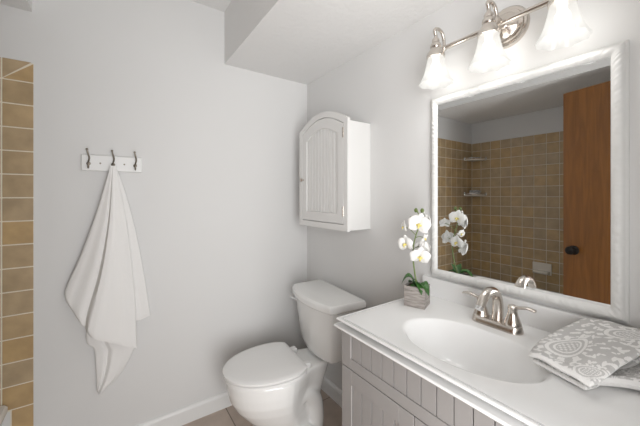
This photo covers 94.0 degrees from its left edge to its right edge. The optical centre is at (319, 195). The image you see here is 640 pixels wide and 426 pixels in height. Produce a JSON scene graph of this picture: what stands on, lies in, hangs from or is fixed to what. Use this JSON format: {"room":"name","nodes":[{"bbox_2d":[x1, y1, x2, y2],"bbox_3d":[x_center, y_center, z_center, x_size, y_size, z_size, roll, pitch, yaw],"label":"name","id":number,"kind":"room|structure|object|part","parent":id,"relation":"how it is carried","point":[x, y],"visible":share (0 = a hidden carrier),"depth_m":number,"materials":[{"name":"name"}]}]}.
{"room":"bathroom","nodes":[
{"label":"bathroom","id":0,"kind":"room"},
{"bbox_2d":[0,0,31,11],"bbox_3d":[-1.097,-0.984,0.327,0.830,0.303,1.920,0,0,-35],"label":"ceiling","id":1,"kind":"structure","parent":0,"point":[26,5],"depth_m":1.30,"materials":[{"name":"white paint"}]},
{"bbox_2d":[0,0,306,425],"bbox_3d":[-1.068,0.035,1.576,2.500,2.540,0.100,0,0,-35],"label":"wall","id":2,"kind":"structure","parent":0,"point":[213,202],"depth_m":1.65,"materials":[{"name":"white paint"}]},
{"bbox_2d":[0,57,32,425],"bbox_3d":[-1.640,0.352,1.114,0.834,1.905,0.008,0,0,-35],"label":"tiled wall","id":3,"kind":"structure","parent":2,"relation":"attached to","point":[16,76],"depth_m":1.32,"materials":[{"name":"beige tile"}]},
{"bbox_2d":[81,148,141,172],"bbox_3d":[-1.038,-0.175,1.497,0.253,0.104,0.063,0,0,-35],"label":"hook rack","id":4,"kind":"object","parent":2,"relation":"attached to","point":[88,162],"visible":0.92,"depth_m":1.50,"materials":[{"name":"white wood"}]},
{"bbox_2d":[65,166,149,393],"bbox_3d":[-1.030,0.412,1.468,0.349,1.119,0.093,0,0,-35],"label":"bath towel","id":5,"kind":"object","parent":4,"relation":"hanging from","point":[106,290],"visible":1,"depth_m":1.46,"materials":[{"name":"white fabric"}]},
{"bbox_2d":[134,391,231,425],"bbox_3d":[-0.693,1.259,1.766,1.466,0.092,0.014,0,0,-35],"label":"baseboard","id":6,"kind":"structure","parent":2,"relation":"attached to","point":[187,414],"depth_m":1.73,"materials":[{"name":"white wood"}]},
{"bbox_2d":[191,0,231,11],"bbox_3d":[-0.464,-1.185,0.704,2.300,0.100,2.020,0,0,-35],"label":"ceiling","id":7,"kind":"structure","parent":0,"point":[221,5],"depth_m":1.76,"materials":[{"name":"white paint"}]},
{"bbox_2d":[182,389,341,425],"bbox_3d":[-0.157,1.355,0.261,2.500,0.100,3.300,0,0,-35],"label":"floor","id":8,"kind":"structure","parent":0,"point":[228,416],"depth_m":1.76,"materials":[{"name":"tile"}]},
{"bbox_2d":[0,405,7,425],"bbox_3d":[-1.234,1.105,0.465,0.747,0.400,1.519,0,0,-35],"label":"bathtub","id":9,"kind":"object","parent":8,"relation":"on","point":[3,409],"visible":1,"depth_m":1.26,"materials":[{"name":"white ceramic"}]},
{"bbox_2d":[223,279,365,425],"bbox_3d":[-0.152,0.938,1.632,0.728,0.763,0.505,0,0,-35],"label":"toilet","id":10,"kind":"object","parent":8,"relation":"on","point":[274,383],"visible":0.97,"depth_m":1.55,"materials":[{"name":"white ceramic"}]},
{"bbox_3d":[-0.294,0.898,1.549,0.392,0.019,0.371,0,0,-35],"label":"seat","id":11,"kind":"part","parent":10,"relation":"part of","materials":[{"name":"white plastic"}]},
{"bbox_3d":[-0.294,0.876,1.549,0.400,0.026,0.379,0,0,-35],"label":"seat lid","id":12,"kind":"part","parent":10,"relation":"part of","materials":[{"name":"white plastic"}]},
{"bbox_3d":[-0.217,1.113,1.602,0.554,0.413,0.355,0,0,-35],"label":"bowl","id":13,"kind":"part","parent":10,"relation":"part of","materials":[{"name":"white ceramic"}]},
{"bbox_3d":[-0.073,0.895,1.583,0.043,0.028,0.040,0,0,-30],"label":"hinge post","id":14,"kind":"part","parent":10,"relation":"part of","materials":[{"name":"white plastic"}]},
{"bbox_3d":[0.014,0.582,1.742,0.270,0.049,0.478,0,0,-30],"label":"tank lid","id":15,"kind":"part","parent":10,"relation":"part of","materials":[{"name":"white ceramic"}]},
{"bbox_3d":[0.017,0.754,1.744,0.236,0.298,0.448,0,0,-30],"label":"tank","id":16,"kind":"part","parent":10,"relation":"part of","materials":[{"name":"white ceramic"}]},
{"bbox_2d":[342,331,502,425],"bbox_3d":[0.532,0.894,0.854,0.489,0.822,0.890,0,0,-35],"label":"vanity cabinet","id":17,"kind":"object","parent":8,"relation":"on","point":[377,390],"visible":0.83,"depth_m":0.90,"materials":[{"name":"beige paint"}]},
{"bbox_3d":[0.176,0.903,0.956,0.012,0.487,0.203,0,0,-35],"label":"beadboard panel","id":18,"kind":"part","parent":17,"relation":"part of","materials":[{"name":"beige paint"}]},
{"bbox_3d":[0.176,0.903,0.956,0.019,0.593,0.312,0,0,-35],"label":"door","id":19,"kind":"part","parent":17,"relation":"part of","materials":[{"name":"beige paint"}]},
{"bbox_3d":[0.356,0.903,0.695,0.019,0.593,0.315,0,0,-35],"label":"door","id":20,"kind":"part","parent":17,"relation":"part of","materials":[{"name":"beige paint"}]},
{"bbox_2d":[334,275,639,425],"bbox_3d":[0.518,0.457,0.852,0.514,0.196,0.904,0,0,-35],"label":"countertop","id":21,"kind":"structure","parent":17,"relation":"on","point":[488,369],"depth_m":0.88,"materials":[{"name":"white stone"}]},
{"bbox_2d":[397,208,430,309],"bbox_3d":[0.379,0.243,1.210,0.153,0.387,0.093,0,0,41],"label":"potted orchid","id":22,"kind":"object","parent":21,"relation":"on","point":[416,294],"visible":1,"depth_m":1.18,"materials":[{"name":"white plant"}]},
{"bbox_3d":[0.355,0.125,1.255,0.016,0.043,0.051,0,0,-3],"label":"flower","id":23,"kind":"part","parent":22,"relation":"part of","materials":[{"name":"white plant"}]},
{"bbox_3d":[0.355,0.195,1.242,0.022,0.065,0.074,0,0,-39],"label":"flower","id":24,"kind":"part","parent":22,"relation":"part of","materials":[{"name":"white plant"}]},
{"bbox_3d":[0.388,0.215,1.210,0.015,0.306,0.034,0,0,-35],"label":"stem","id":25,"kind":"part","parent":22,"relation":"part of","materials":[{"name":"green plant"}]},
{"bbox_3d":[0.390,0.397,1.199,0.081,0.080,0.081,0,0,34],"label":"pot","id":26,"kind":"part","parent":22,"relation":"part of","materials":[{"name":"grey wood"}]},
{"bbox_3d":[0.395,0.108,1.184,0.089,0.080,0.026,0,0,19],"label":"flower","id":27,"kind":"part","parent":22,"relation":"part of","materials":[{"name":"white plant"}]},
{"bbox_3d":[0.396,0.232,1.179,0.082,0.069,0.029,0,0,10],"label":"flower","id":28,"kind":"part","parent":22,"relation":"part of","materials":[{"name":"white plant"}]},
{"bbox_3d":[0.414,0.204,1.206,0.020,0.056,0.067,0,0,-42],"label":"flower","id":29,"kind":"part","parent":22,"relation":"part of","materials":[{"name":"white plant"}]},
{"bbox_3d":[0.420,0.095,1.204,0.022,0.065,0.074,0,0,-16],"label":"flower","id":30,"kind":"part","parent":22,"relation":"part of","materials":[{"name":"white plant"}]},
{"bbox_2d":[462,287,536,335],"bbox_3d":[0.593,0.368,1.002,0.177,0.137,0.177,0,0,11],"label":"faucet","id":31,"kind":"object","parent":21,"relation":"on","point":[511,324],"visible":1,"depth_m":0.97,"materials":[{"name":"silver metal"}]},
{"bbox_3d":[0.550,0.355,1.067,0.020,0.018,0.077,0,0,-35],"label":"lever","id":32,"kind":"part","parent":31,"relation":"part of","materials":[{"name":"silver metal"}]},
{"bbox_3d":[0.565,0.385,1.045,0.050,0.068,0.050,0,0,-35],"label":"handle","id":33,"kind":"part","parent":31,"relation":"part of","materials":[{"name":"silver metal"}]},
{"bbox_3d":[0.557,0.361,0.979,0.143,0.121,0.037,0,0,-35],"label":"spout","id":34,"kind":"part","parent":31,"relation":"part of","materials":[{"name":"silver metal"}]},
{"bbox_3d":[0.593,0.426,1.004,0.056,0.022,0.160,0,0,-35],"label":"plate","id":35,"kind":"part","parent":31,"relation":"part of","materials":[{"name":"silver metal"}]},
{"bbox_3d":[0.622,0.385,0.963,0.050,0.068,0.050,0,0,-35],"label":"handle","id":36,"kind":"part","parent":31,"relation":"part of","materials":[{"name":"silver metal"}]},
{"bbox_3d":[0.637,0.355,0.941,0.020,0.018,0.077,0,0,-35],"label":"lever","id":37,"kind":"part","parent":31,"relation":"part of","materials":[{"name":"silver metal"}]},
{"bbox_2d":[528,318,639,390],"bbox_3d":[0.711,0.384,0.746,0.317,0.106,0.216,0,0,-15],"label":"hand towel","id":38,"kind":"object","parent":21,"relation":"on","point":[587,353],"visible":1,"depth_m":0.73,"materials":[{"name":"grey fabric"}]},
{"bbox_2d":[224,0,454,84],"bbox_3d":[0.204,-0.975,1.228,0.604,0.321,1.920,0,0,-35],"label":"ceiling","id":39,"kind":"structure","parent":0,"point":[300,41],"depth_m":1.51,"materials":[{"name":"white paint"}]},
{"bbox_2d":[307,0,639,389],"bbox_3d":[0.522,0.035,1.388,0.100,2.540,2.020,0,0,-35],"label":"wall","id":40,"kind":"structure","parent":0,"point":[390,87],"depth_m":1.42,"materials":[{"name":"white paint"}]},
{"bbox_2d":[321,376,341,407],"bbox_3d":[0.190,1.259,1.767,0.014,0.092,0.990,0,0,-35],"label":"baseboard","id":41,"kind":"structure","parent":40,"relation":"attached to","point":[328,387],"depth_m":1.91,"materials":[{"name":"white wood"}]},
{"bbox_2d":[299,111,369,231],"bbox_3d":[0.063,-0.150,1.794,0.192,0.676,0.490,0,0,-35],"label":"upper cabinet","id":42,"kind":"object","parent":40,"relation":"attached to","point":[334,155],"visible":1,"depth_m":1.65,"materials":[{"name":"white paint"}]},
{"bbox_3d":[0.011,-0.149,1.758,0.016,0.600,0.416,0,0,-35],"label":"door","id":43,"kind":"part","parent":42,"relation":"part of","materials":[{"name":"white paint"}]},
{"bbox_3d":[0.014,-0.147,1.760,0.009,0.489,0.314,0,0,-35],"label":"beadboard panel","id":44,"kind":"part","parent":42,"relation":"part of","materials":[{"name":"white paint"}]},
{"bbox_2d":[427,0,577,73],"bbox_3d":[0.596,-0.559,1.032,0.183,0.234,0.536,0,0,-35],"label":"vanity light","id":45,"kind":"object","parent":40,"relation":"attached to","point":[502,30],"visible":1,"depth_m":1.03,"materials":[{"name":"silver metal"}]},
{"bbox_2d":[427,37,444,61],"bbox_3d":[0.459,-0.584,1.184,0.069,0.076,0.069,0,0,-35],"label":"socket","id":46,"kind":"object","parent":45,"relation":"attached to","point":[436,53],"depth_m":1.17,"materials":[{"name":"silver metal"}]},
{"bbox_3d":[0.459,-0.517,1.184,0.038,0.068,0.038,0,0,-35],"label":"bulb","id":47,"kind":"part","parent":45,"relation":"part of","materials":[{"name":"white glass"}]},
{"bbox_3d":[0.481,-0.630,1.199,0.081,0.085,0.024,0,0,-35],"label":"arm","id":48,"kind":"part","parent":45,"relation":"part of","materials":[{"name":"silver metal"}]},
{"bbox_3d":[0.575,-0.517,1.017,0.038,0.068,0.038,0,0,-35],"label":"bulb","id":49,"kind":"part","parent":45,"relation":"part of","materials":[{"name":"white glass"}]},
{"bbox_2d":[477,11,500,39],"bbox_3d":[0.575,-0.584,1.017,0.069,0.076,0.069,0,0,-35],"label":"socket","id":50,"kind":"object","parent":45,"relation":"attached to","point":[490,28],"depth_m":1.00,"materials":[{"name":"silver metal"}]},
{"bbox_3d":[0.597,-0.630,1.032,0.081,0.085,0.024,0,0,-35],"label":"arm","id":51,"kind":"part","parent":45,"relation":"part of","materials":[{"name":"silver metal"}]},
{"bbox_3d":[0.645,-0.604,1.056,0.075,0.144,0.144,0,0,-35],"label":"plate","id":52,"kind":"part","parent":45,"relation":"part of","materials":[{"name":"silver metal"}]},
{"bbox_2d":[547,0,577,10],"bbox_3d":[0.690,-0.584,0.850,0.069,0.076,0.069,0,0,-35],"label":"socket","id":53,"kind":"object","parent":45,"relation":"attached to","point":[552,5],"depth_m":0.85,"materials":[{"name":"white glass"}]},
{"bbox_3d":[0.690,-0.517,0.850,0.038,0.068,0.038,0,0,-35],"label":"bulb","id":54,"kind":"part","parent":45,"relation":"part of","materials":[{"name":"white glass"}]},
{"bbox_2d":[422,275,633,332],"bbox_3d":[0.725,0.420,0.988,0.020,0.122,0.892,0,0,-35],"label":"backsplash","id":55,"kind":"structure","parent":40,"relation":"attached to","point":[550,319],"depth_m":1.03,"materials":[{"name":"white stone"}]},
{"bbox_2d":[431,40,629,323],"bbox_3d":[0.665,-0.038,1.066,0.030,0.778,0.616,0,0,-35],"label":"wall mirror","id":56,"kind":"object","parent":40,"relation":"attached to","point":[530,169],"visible":0.99,"depth_m":0.97,"materials":[{"name":"white mirror"}]}
]}

